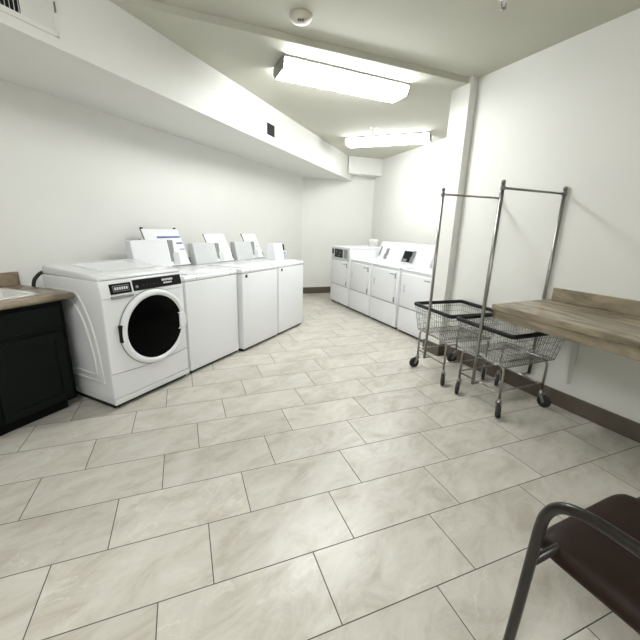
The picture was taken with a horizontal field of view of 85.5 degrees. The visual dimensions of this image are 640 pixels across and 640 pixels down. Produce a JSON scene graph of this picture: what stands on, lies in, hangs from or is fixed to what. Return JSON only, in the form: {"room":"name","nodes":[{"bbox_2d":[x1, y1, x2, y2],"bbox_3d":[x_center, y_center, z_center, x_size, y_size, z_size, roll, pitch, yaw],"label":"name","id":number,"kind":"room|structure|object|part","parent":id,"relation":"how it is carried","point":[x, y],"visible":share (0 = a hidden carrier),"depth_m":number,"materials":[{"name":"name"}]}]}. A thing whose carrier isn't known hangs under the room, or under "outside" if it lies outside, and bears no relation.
{"room":"laundry","nodes":[
{"label":"laundry","id":0,"kind":"room"},
{"bbox_2d":[0,0,59,37],"bbox_3d":[-1.556,-1.655,1.641,0.022,0.300,0.575,8,16,21],"label":"air vent","id":1,"kind":"object","parent":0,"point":[41,14],"visible":1,"depth_m":1.82,"materials":[{"name":"white metal"}]},
{"bbox_2d":[0,79,301,287],"bbox_3d":[-2.639,-0.660,1.808,0.120,3.000,11.755,8,16,22],"label":"wall","id":2,"kind":"structure","parent":0,"point":[78,182],"depth_m":3.18,"materials":[{"name":"paint"}]},
{"bbox_2d":[0,272,19,286],"bbox_3d":[-2.582,-0.141,1.929,0.022,0.098,1.550,8,16,22],"label":"backsplash","id":3,"kind":"structure","parent":2,"relation":"attached to","point":[8,278],"depth_m":2.56,"materials":[{"name":"laminate"}]},
{"bbox_2d":[0,0,352,180],"bbox_3d":[-2.014,-1.733,1.680,0.959,0.507,12.265,8,16,21],"label":"soffit","id":4,"kind":"structure","parent":2,"relation":"attached to","point":[105,59],"depth_m":2.65,"materials":[{"name":"paint"}]},
{"bbox_2d":[266,121,282,142],"bbox_3d":[-0.534,-2.232,4.120,0.010,0.145,0.420,8,16,21],"label":"air vent","id":5,"kind":"object","parent":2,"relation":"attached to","point":[272,131],"visible":1,"depth_m":4.09,"materials":[{"name":"metal"}]},
{"bbox_2d":[109,0,468,158],"bbox_3d":[-0.699,-2.705,4.480,5.651,0.200,4.042,-4,16,-22],"label":"ceiling","id":6,"kind":"structure","parent":0,"point":[246,54],"depth_m":3.16,"materials":[{"name":"paint"}]},
{"bbox_2d":[273,53,409,102],"bbox_3d":[0.221,-2.165,3.146,1.252,0.100,0.280,-5,16,-23],"label":"fluorescent light","id":7,"kind":"object","parent":6,"relation":"attached to","point":[290,68],"visible":1,"depth_m":3.04,"materials":[{"name":"white plastic"}]},
{"bbox_2d":[345,131,431,147],"bbox_3d":[1.005,-2.684,5.175,1.252,0.100,0.280,8,16,21],"label":"fluorescent light","id":8,"kind":"object","parent":6,"relation":"attached to","point":[415,137],"visible":1,"depth_m":5.08,"materials":[{"name":"white plastic"}]},
{"bbox_2d":[0,293,639,639],"bbox_3d":[0.490,1.080,1.494,6.464,0.120,12.894,8,16,21],"label":"floor","id":9,"kind":"structure","parent":0,"point":[308,481],"depth_m":1.77,"materials":[{"name":"tile"}]},
{"bbox_2d":[0,300,76,435],"bbox_3d":[-2.329,0.387,1.940,0.573,0.826,1.465,8,16,22],"label":"base cabinet","id":10,"kind":"object","parent":9,"relation":"on","point":[37,381],"visible":0.98,"depth_m":2.27,"materials":[{"name":"black paint"}]},
{"bbox_3d":[-1.872,0.011,2.200,0.017,0.145,0.415,8,16,22],"label":"drawer","id":11,"kind":"part","parent":10,"relation":"part of","materials":[{"name":"grey paint"}]},
{"bbox_3d":[-1.883,0.361,2.294,0.017,0.510,0.415,8,16,22],"label":"door","id":12,"kind":"part","parent":10,"relation":"part of","materials":[{"name":"grey paint"}]},
{"bbox_2d":[0,272,74,309],"bbox_3d":[-2.300,-0.082,1.822,0.637,0.140,1.550,8,16,22],"label":"countertop","id":13,"kind":"structure","parent":10,"relation":"on","point":[10,280],"depth_m":2.36,"materials":[{"name":"laminate"}]},
{"bbox_2d":[0,288,40,300],"bbox_3d":[-2.170,-0.053,2.117,0.425,0.166,0.625,8,16,22],"label":"sink","id":14,"kind":"object","parent":13,"relation":"in","point":[5,293],"visible":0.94,"depth_m":2.34,"materials":[{"name":"white ceramic"}]},
{"bbox_2d":[0,290,25,297],"bbox_3d":[-2.171,-0.049,2.116,0.373,0.160,0.568,8,16,22],"label":"basin","id":15,"kind":"object","parent":14,"relation":"in","point":[3,293],"depth_m":2.37,"materials":[{"name":"white ceramic"}]},
{"bbox_2d":[42,259,189,407],"bbox_3d":[-1.629,0.055,2.868,0.730,1.029,0.716,9,17,25],"label":"washer","id":16,"kind":"object","parent":9,"relation":"on","point":[125,320],"visible":0.94,"depth_m":2.60,"materials":[{"name":"white metal"}]},
{"bbox_2d":[31,271,43,286],"bbox_3d":[-2.146,0.084,2.782,0.054,0.961,0.180,15,20,41],"label":"hose","id":17,"kind":"object","parent":16,"relation":"attached to","point":[39,273],"visible":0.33,"depth_m":2.63,"materials":[{"name":"black rubber"}]},
{"bbox_3d":[-1.649,-0.431,2.771,0.418,0.036,0.440,9,17,25],"label":"lid panel","id":18,"kind":"part","parent":16,"relation":"part of","materials":[{"name":"white plastic"}]},
{"bbox_3d":[-1.411,-0.168,2.475,0.022,0.020,0.169,9,17,25],"label":"dispenser handle","id":19,"kind":"part","parent":16,"relation":"part of","materials":[{"name":"grey plastic"}]},
{"bbox_3d":[-1.665,0.523,3.011,0.635,0.037,0.681,9,17,25],"label":"rail","id":20,"kind":"part","parent":16,"relation":"part of","materials":[{"name":"black plastic"}]},
{"bbox_3d":[-1.352,0.536,2.855,0.016,0.042,0.705,9,17,25],"label":"kick panel","id":21,"kind":"part","parent":16,"relation":"part of","materials":[{"name":"paint"}]},
{"bbox_3d":[-1.301,0.049,2.751,0.035,0.592,0.592,9,17,25],"label":"door","id":22,"kind":"part","parent":16,"relation":"part of","materials":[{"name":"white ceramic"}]},
{"bbox_3d":[-1.290,0.051,2.746,0.016,0.500,0.500,9,17,25],"label":"door glass","id":23,"kind":"part","parent":16,"relation":"part of","materials":[{"name":"black glass"}]},
{"bbox_3d":[-1.281,-0.301,2.741,0.024,0.081,0.442,9,17,25],"label":"control panel","id":24,"kind":"part","parent":16,"relation":"part of","materials":[{"name":"black plastic"}]},
{"bbox_3d":[-1.182,-0.004,2.963,0.024,0.140,0.083,9,17,25],"label":"door handle","id":25,"kind":"part","parent":16,"relation":"part of","materials":[{"name":"white plastic"}]},
{"bbox_2d":[125,227,238,372],"bbox_3d":[-1.385,-0.256,3.517,0.826,1.307,0.689,9,17,25],"label":"washer","id":26,"kind":"object","parent":9,"relation":"on","point":[209,293],"visible":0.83,"depth_m":3.39,"materials":[{"name":"white metal"}]},
{"bbox_3d":[-1.597,-0.760,3.622,0.177,0.366,0.453,9,17,25],"label":"instruction plate","id":27,"kind":"part","parent":26,"relation":"part of","materials":[{"name":"white plastic"}]},
{"bbox_3d":[-1.240,-0.488,3.384,0.415,0.011,0.545,9,17,25],"label":"lid","id":28,"kind":"part","parent":26,"relation":"part of","materials":[{"name":"white metal"}]},
{"bbox_3d":[-1.316,0.370,3.640,0.562,0.028,0.665,9,17,25],"label":"rail","id":29,"kind":"part","parent":26,"relation":"part of","materials":[{"name":"black metal"}]},
{"bbox_2d":[188,234,277,350],"bbox_3d":[-1.028,-0.373,4.120,0.816,1.243,0.679,9,17,25],"label":"washer","id":30,"kind":"object","parent":9,"relation":"on","point":[257,299],"visible":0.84,"depth_m":3.95,"materials":[{"name":"white metal"}]},
{"bbox_3d":[-1.233,-0.887,4.236,0.166,0.317,0.343,9,17,25],"label":"instruction plate","id":31,"kind":"part","parent":30,"relation":"part of","materials":[{"name":"white plastic"}]},
{"bbox_3d":[-0.885,-0.637,3.981,0.415,0.011,0.535,9,17,25],"label":"lid","id":32,"kind":"part","parent":30,"relation":"part of","materials":[{"name":"white metal"}]},
{"bbox_3d":[-0.962,0.221,4.236,0.562,0.028,0.655,9,17,25],"label":"rail","id":33,"kind":"part","parent":30,"relation":"part of","materials":[{"name":"black plastic"}]},
{"bbox_2d":[230,234,303,334],"bbox_3d":[-0.732,-0.523,4.715,0.816,1.243,0.629,9,17,25],"label":"washer","id":34,"kind":"object","parent":9,"relation":"on","point":[289,271],"visible":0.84,"depth_m":4.57,"materials":[{"name":"white metal"}]},
{"bbox_3d":[-0.937,-1.038,4.831,0.166,0.317,0.293,9,17,25],"label":"instruction plate","id":35,"kind":"part","parent":34,"relation":"part of","materials":[{"name":"white plastic"}]},
{"bbox_3d":[-0.589,-0.787,4.577,0.415,0.011,0.485,9,17,25],"label":"lid","id":36,"kind":"part","parent":34,"relation":"part of","materials":[{"name":"white metal"}]},
{"bbox_2d":[267,243,287,259],"bbox_3d":[-0.576,-0.926,4.658,0.170,0.215,0.260,9,17,25],"label":"box","id":37,"kind":"object","parent":34,"relation":"on","point":[274,250],"visible":0.98,"depth_m":4.58,"materials":[{"name":"white plastic"}]},
{"bbox_2d":[330,245,379,307],"bbox_3d":[0.648,-0.829,6.394,0.724,1.045,0.746,-5,16,-24],"label":"dryer","id":38,"kind":"object","parent":9,"relation":"on","point":[342,255],"visible":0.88,"depth_m":6.09,"materials":[{"name":"white metal"}]},
{"bbox_3d":[0.339,-0.480,6.319,0.011,0.303,0.666,-5,16,-24],"label":"panel","id":39,"kind":"part","parent":38,"relation":"part of","materials":[{"name":"white metal"}]},
{"bbox_3d":[0.340,-0.851,6.229,0.019,0.420,0.605,-5,16,-24],"label":"door","id":40,"kind":"part","parent":38,"relation":"part of","materials":[{"name":"white metal"}]},
{"bbox_3d":[0.357,-1.181,6.130,0.018,0.195,0.650,-5,16,-24],"label":"control panel","id":41,"kind":"part","parent":38,"relation":"part of","materials":[{"name":"grey metal"}]},
{"bbox_3d":[0.683,-1.314,6.244,0.703,0.028,0.692,-5,16,-24],"label":"panel","id":42,"kind":"part","parent":38,"relation":"part of","materials":[{"name":"white metal"}]},
{"bbox_2d":[348,242,409,316],"bbox_3d":[0.959,-0.698,5.737,0.744,1.150,0.652,-5,16,-24],"label":"dryer","id":43,"kind":"object","parent":9,"relation":"on","point":[361,268],"visible":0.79,"depth_m":5.60,"materials":[{"name":"white metal"}]},
{"bbox_3d":[0.628,-0.305,5.694,0.011,0.303,0.626,-5,16,-24],"label":"panel","id":44,"kind":"part","parent":43,"relation":"part of","materials":[{"name":"white metal"}]},
{"bbox_3d":[0.630,-0.684,5.603,0.019,0.437,0.565,-5,16,-24],"label":"door","id":45,"kind":"part","parent":43,"relation":"part of","materials":[{"name":"white metal"}]},
{"bbox_3d":[0.968,-0.968,5.665,0.703,0.028,0.652,-5,16,-24],"label":"panel","id":46,"kind":"part","parent":43,"relation":"part of","materials":[{"name":"white metal"}]},
{"bbox_2d":[369,244,433,328],"bbox_3d":[1.239,-0.528,5.133,0.744,1.150,0.677,-5,16,-24],"label":"dryer","id":47,"kind":"object","parent":9,"relation":"on","point":[386,276],"visible":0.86,"depth_m":4.99,"materials":[{"name":"white metal"}]},
{"bbox_3d":[0.908,-0.135,5.090,0.011,0.303,0.651,-5,16,-24],"label":"panel","id":48,"kind":"part","parent":47,"relation":"part of","materials":[{"name":"white metal"}]},
{"bbox_3d":[0.910,-0.514,4.998,0.019,0.437,0.590,-5,16,-24],"label":"door","id":49,"kind":"part","parent":47,"relation":"part of","materials":[{"name":"white metal"}]},
{"bbox_3d":[1.248,-0.798,5.061,0.703,0.028,0.677,-5,16,-24],"label":"panel","id":50,"kind":"part","parent":47,"relation":"part of","materials":[{"name":"white metal"}]},
{"bbox_3d":[1.333,-0.969,5.288,0.068,0.163,0.190,-5,16,-24],"label":"coin plate","id":51,"kind":"part","parent":47,"relation":"part of","materials":[{"name":"black plastic"}]},
{"bbox_2d":[397,267,431,340],"bbox_3d":[1.531,-0.351,4.504,0.744,1.150,0.667,-5,16,-24],"label":"dryer","id":52,"kind":"object","parent":9,"relation":"on","point":[415,282],"visible":0.32,"depth_m":4.43,"materials":[{"name":"white metal"}]},
{"bbox_3d":[1.200,0.042,4.461,0.011,0.303,0.641,-5,16,-24],"label":"panel","id":53,"kind":"part","parent":52,"relation":"part of","materials":[{"name":"white metal"}]},
{"bbox_3d":[1.201,-0.337,4.370,0.019,0.437,0.580,-5,16,-24],"label":"door","id":54,"kind":"part","parent":52,"relation":"part of","materials":[{"name":"white metal"}]},
{"bbox_3d":[1.539,-0.621,4.432,0.703,0.028,0.667,-5,16,-24],"label":"panel","id":55,"kind":"part","parent":52,"relation":"part of","materials":[{"name":"white metal"}]},
{"bbox_2d":[409,188,499,384],"bbox_3d":[1.309,-0.307,3.232,0.648,1.708,0.576,-3,16,-18],"label":"cart","id":56,"kind":"object","parent":9,"relation":"on","point":[451,357],"visible":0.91,"depth_m":3.25,"materials":[{"name":"silver metal"}]},
{"bbox_3d":[1.065,0.271,3.309,0.018,0.270,0.429,-3,16,-18],"label":"frame","id":57,"kind":"part","parent":56,"relation":"part of","materials":[{"name":"silver metal"}]},
{"bbox_3d":[1.222,0.273,3.587,0.470,0.013,0.013,-3,16,-18],"label":"rail","id":58,"kind":"part","parent":56,"relation":"part of","materials":[{"name":"silver metal"}]},
{"bbox_2d":[415,303,498,342],"bbox_3d":[1.292,0.014,3.315,0.574,0.251,0.552,-3,16,-18],"label":"basket","id":59,"kind":"object","parent":56,"relation":"on","point":[428,331],"depth_m":3.26,"materials":[{"name":"silver metal"}]},
{"bbox_3d":[1.350,0.377,3.212,0.470,0.013,0.013,-3,16,-18],"label":"rail","id":60,"kind":"part","parent":56,"relation":"part of","materials":[{"name":"silver metal"}]},
{"bbox_3d":[1.332,-1.080,3.025,0.615,0.016,0.017,-3,16,-18],"label":"hanging rod","id":61,"kind":"part","parent":56,"relation":"part of","materials":[{"name":"silver metal"}]},
{"bbox_3d":[1.511,0.245,3.454,0.018,0.270,0.429,-3,16,-18],"label":"frame","id":62,"kind":"part","parent":56,"relation":"part of","materials":[{"name":"silver metal"}]},
{"bbox_2d":[454,180,567,417],"bbox_3d":[1.539,-0.163,2.720,0.679,1.708,0.578,-4,16,-22],"label":"cart","id":63,"kind":"object","parent":9,"relation":"on","point":[544,401],"visible":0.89,"depth_m":2.70,"materials":[{"name":"silver metal"}]},
{"bbox_3d":[1.424,0.419,3.065,0.470,0.013,0.013,-4,16,-22],"label":"rail","id":64,"kind":"part","parent":63,"relation":"part of","materials":[{"name":"silver metal"}]},
{"bbox_3d":[1.286,0.419,2.777,0.018,0.270,0.429,-4,16,-22],"label":"frame","id":65,"kind":"part","parent":63,"relation":"part of","materials":[{"name":"silver metal"}]},
{"bbox_2d":[458,318,564,367],"bbox_3d":[1.508,0.145,2.869,0.805,0.262,0.862,2,15,0],"label":"basket","id":66,"kind":"object","parent":63,"relation":"on","point":[537,334],"depth_m":2.70,"materials":[{"name":"silver metal"}]},
{"bbox_3d":[1.580,0.521,2.700,0.470,0.013,0.013,-4,16,-22],"label":"rail","id":67,"kind":"part","parent":63,"relation":"part of","materials":[{"name":"silver metal"}]},
{"bbox_3d":[1.721,0.385,2.953,0.018,0.270,0.429,-4,16,-22],"label":"frame","id":68,"kind":"part","parent":63,"relation":"part of","materials":[{"name":"silver metal"}]},
{"bbox_3d":[1.562,-0.937,2.514,0.646,0.016,0.017,-4,16,-22],"label":"hanging rod","id":69,"kind":"part","parent":63,"relation":"part of","materials":[{"name":"silver metal"}]},
{"bbox_2d":[503,494,639,639],"bbox_3d":[1.000,0.696,0.916,0.690,0.959,0.591,-5,16,-24],"label":"armchair","id":70,"kind":"object","parent":9,"relation":"on","point":[598,545],"visible":1,"depth_m":0.98,"materials":[{"name":"brown metal"}]},
{"bbox_3d":[0.903,0.666,1.125,0.660,0.024,0.024,-5,16,-24],"label":"seat rail","id":71,"kind":"part","parent":70,"relation":"part of","materials":[{"name":"brown metal"}]},
{"bbox_3d":[0.995,0.714,0.979,0.510,0.072,0.488,-5,16,-24],"label":"seat","id":72,"kind":"part","parent":70,"relation":"part of","materials":[{"name":"brown leather"}]},
{"bbox_2d":[301,176,374,286],"bbox_3d":[0.354,-2.017,7.214,1.863,3.000,0.120,-4,16,-19],"label":"wall","id":73,"kind":"structure","parent":0,"point":[334,212],"depth_m":7.14,"materials":[{"name":"paint"}]},
{"bbox_2d":[303,287,330,293],"bbox_3d":[0.336,-0.663,7.511,1.563,0.130,0.012,-4,16,-19],"label":"baseboard","id":74,"kind":"structure","parent":73,"relation":"attached to","point":[306,290],"depth_m":7.36,"materials":[{"name":"plastic"}]},
{"bbox_2d":[348,156,382,177],"bbox_3d":[0.838,-3.072,6.905,0.728,0.355,0.330,-4,16,-19],"label":"trim","id":75,"kind":"structure","parent":73,"relation":"attached to","point":[358,166],"depth_m":6.77,"materials":[{"name":"paint"}]},
{"bbox_2d":[368,239,377,246],"bbox_3d":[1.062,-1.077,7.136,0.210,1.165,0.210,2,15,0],"label":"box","id":76,"kind":"object","parent":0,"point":[371,242],"visible":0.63,"depth_m":6.92,"materials":[{"name":"paint"}]},
{"bbox_2d":[152,0,639,77],"bbox_3d":[-1.073,-1.540,-0.016,9.705,0.150,4.526,-4,16,-20],"label":"ceiling","id":77,"kind":"structure","parent":0,"point":[468,38],"depth_m":2.39,"materials":[{"name":"paint"}]},
{"bbox_2d":[290,8,311,25],"bbox_3d":[-0.129,-2.042,2.354,0.156,0.050,0.156,2,15,0],"label":"smoke detector","id":78,"kind":"object","parent":77,"relation":"attached to","point":[299,16],"visible":1,"depth_m":2.31,"materials":[{"name":"white plastic"}]},
{"bbox_2d":[499,0,506,10],"bbox_3d":[1.123,-1.936,2.113,0.070,0.066,0.070,2,15,0],"label":"sprinkler","id":79,"kind":"object","parent":77,"relation":"attached to","point":[503,1],"visible":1,"depth_m":2.11,"materials":[{"name":"white metal"}]},
{"bbox_2d":[371,138,445,246],"bbox_3d":[1.757,-1.607,5.834,0.120,3.000,3.832,-4,16,-19],"label":"wall","id":80,"kind":"structure","parent":0,"point":[406,199],"depth_m":6.07,"materials":[{"name":"paint"}]},
{"bbox_2d":[424,76,478,344],"bbox_3d":[2.030,-1.097,3.961,1.600,3.000,0.235,-6,17,-25],"label":"wall pillar","id":81,"kind":"structure","parent":0,"point":[463,98],"depth_m":3.51,"materials":[{"name":"paint"}]},
{"bbox_2d":[422,339,444,355],"bbox_3d":[1.313,0.307,3.991,0.112,0.130,0.247,-6,17,-25],"label":"baseboard","id":82,"kind":"structure","parent":81,"relation":"attached to","point":[438,351],"depth_m":3.91,"materials":[{"name":"plastic"}]},
{"bbox_2d":[446,8,639,422],"bbox_3d":[2.417,-0.491,1.737,0.120,3.000,4.254,-6,17,-25],"label":"wall","id":83,"kind":"structure","parent":0,"point":[560,115],"depth_m":2.65,"materials":[{"name":"paint"}]},
{"bbox_2d":[443,346,639,442],"bbox_3d":[2.318,0.852,2.067,0.012,0.130,4.253,-6,17,-25],"label":"baseboard","id":84,"kind":"structure","parent":83,"relation":"attached to","point":[628,428],"depth_m":2.74,"materials":[{"name":"plastic"}]},
{"bbox_2d":[491,288,639,383],"bbox_3d":[1.974,0.364,1.839,0.736,0.720,2.098,-6,17,-25],"label":"countertop","id":85,"kind":"structure","parent":83,"relation":"attached to","point":[610,324],"depth_m":2.29,"materials":[{"name":"laminate"}]},
{"bbox_2d":[551,288,639,316],"bbox_3d":[2.314,0.039,1.890,0.022,0.100,2.049,-6,17,-25],"label":"backsplash","id":86,"kind":"structure","parent":83,"relation":"attached to","point":[614,304],"depth_m":2.49,"materials":[{"name":"laminate"}]}
]}

